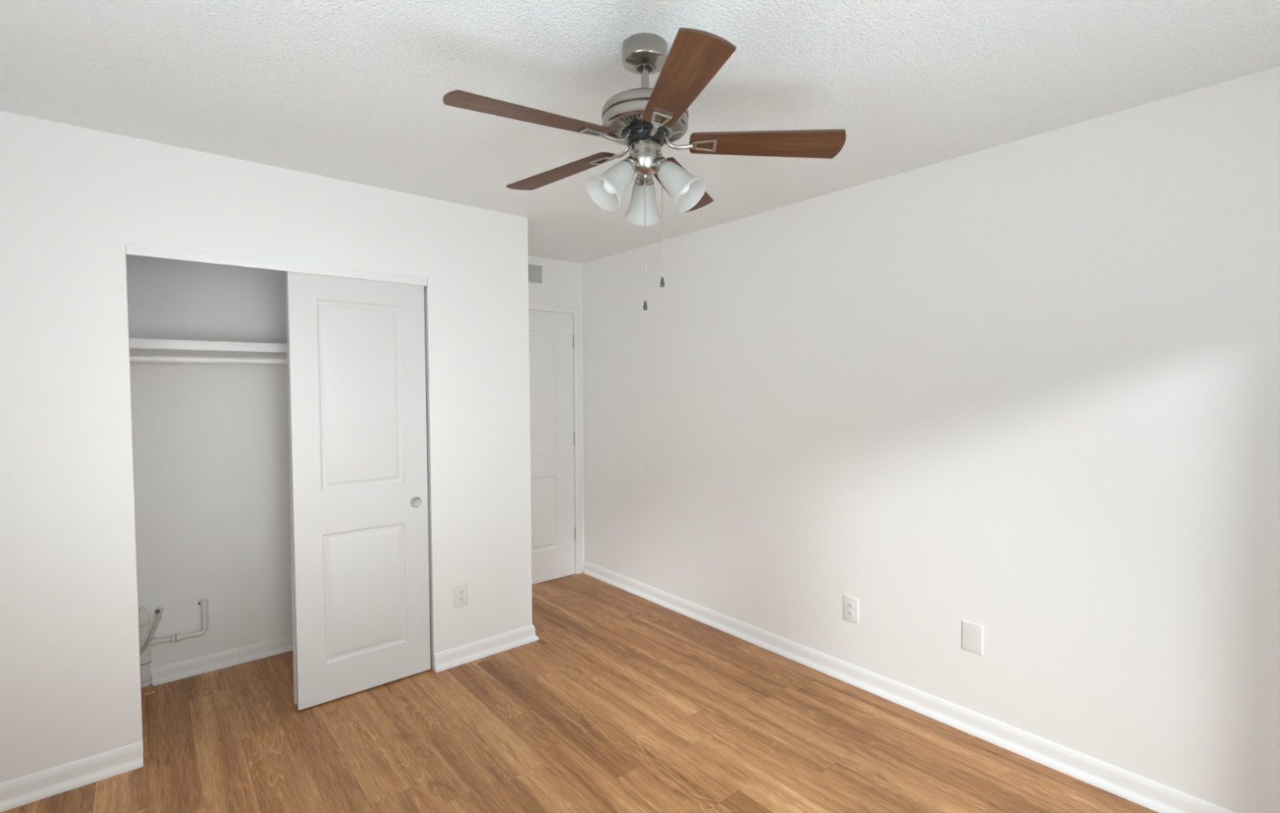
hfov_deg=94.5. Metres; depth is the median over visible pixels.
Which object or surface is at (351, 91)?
ceiling
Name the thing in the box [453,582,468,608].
wall outlet
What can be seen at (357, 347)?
sliding closet door
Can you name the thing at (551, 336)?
door
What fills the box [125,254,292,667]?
wall
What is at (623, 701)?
floor
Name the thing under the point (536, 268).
air vent
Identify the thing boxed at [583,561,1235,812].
baseboard
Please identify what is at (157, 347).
closet shelf
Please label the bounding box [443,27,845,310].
ceiling fan
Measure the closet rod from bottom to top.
0.032 m
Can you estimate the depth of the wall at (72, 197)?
2.27 m
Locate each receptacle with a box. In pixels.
[457,589,464,595]
[457,596,464,602]
[847,602,853,608]
[847,609,853,616]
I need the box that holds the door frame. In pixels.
[528,301,582,573]
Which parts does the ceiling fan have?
blade, blade, light bulb, lamp shade, lamp shade, pull chain, pull chain, lamp shade, blade, light bulb, blade, blade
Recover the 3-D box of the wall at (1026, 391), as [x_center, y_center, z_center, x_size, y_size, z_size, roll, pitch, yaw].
[0.917,0.144,3.155,0.120,2.440,4.340,-2,3,-40]
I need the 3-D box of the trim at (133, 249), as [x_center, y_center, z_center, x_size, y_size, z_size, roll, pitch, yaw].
[-1.558,-0.622,2.677,1.159,0.044,0.104,-2,3,-40]
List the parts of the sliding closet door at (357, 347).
finger pull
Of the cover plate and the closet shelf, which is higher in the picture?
the closet shelf
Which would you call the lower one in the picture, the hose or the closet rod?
the hose
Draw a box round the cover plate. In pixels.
[961,620,982,655]
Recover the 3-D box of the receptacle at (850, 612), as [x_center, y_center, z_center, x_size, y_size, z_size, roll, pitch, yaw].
[1.044,1.026,2.937,0.003,0.028,0.034,-2,3,-40]
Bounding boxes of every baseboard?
[0,740,143,812]
[151,634,293,685]
[434,624,538,672]
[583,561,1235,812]
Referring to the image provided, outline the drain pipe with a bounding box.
[137,595,208,694]
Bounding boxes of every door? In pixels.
[285,271,430,710]
[285,272,297,704]
[528,311,575,584]
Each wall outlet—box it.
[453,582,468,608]
[843,594,858,623]
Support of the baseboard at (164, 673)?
attached to the wall at (211, 442)
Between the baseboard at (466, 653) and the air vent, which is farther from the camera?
the air vent
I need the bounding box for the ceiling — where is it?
[0,0,1279,263]
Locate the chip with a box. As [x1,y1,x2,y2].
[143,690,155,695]
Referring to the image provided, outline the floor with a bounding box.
[0,571,1158,812]
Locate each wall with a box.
[0,111,532,782]
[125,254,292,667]
[528,255,584,584]
[582,66,1279,812]
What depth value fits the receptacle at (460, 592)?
3.16 m
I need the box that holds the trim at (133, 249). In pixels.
[125,242,426,286]
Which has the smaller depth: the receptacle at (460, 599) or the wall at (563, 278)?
the receptacle at (460, 599)
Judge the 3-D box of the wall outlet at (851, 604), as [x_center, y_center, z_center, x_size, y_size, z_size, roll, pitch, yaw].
[1.046,1.007,2.938,0.009,0.126,0.080,-2,3,-40]
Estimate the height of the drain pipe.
0.413 m
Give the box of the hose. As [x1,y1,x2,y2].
[139,606,164,655]
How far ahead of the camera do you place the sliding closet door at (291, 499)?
2.72 m
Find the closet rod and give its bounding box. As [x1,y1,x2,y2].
[129,355,287,364]
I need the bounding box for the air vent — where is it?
[528,259,546,288]
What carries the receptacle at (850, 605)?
attached to the wall outlet at (851, 604)
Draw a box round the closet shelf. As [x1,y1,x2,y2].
[128,337,287,365]
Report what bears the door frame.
attached to the wall at (563, 278)
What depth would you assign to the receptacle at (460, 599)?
3.16 m
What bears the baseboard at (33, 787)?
attached to the wall at (72, 197)

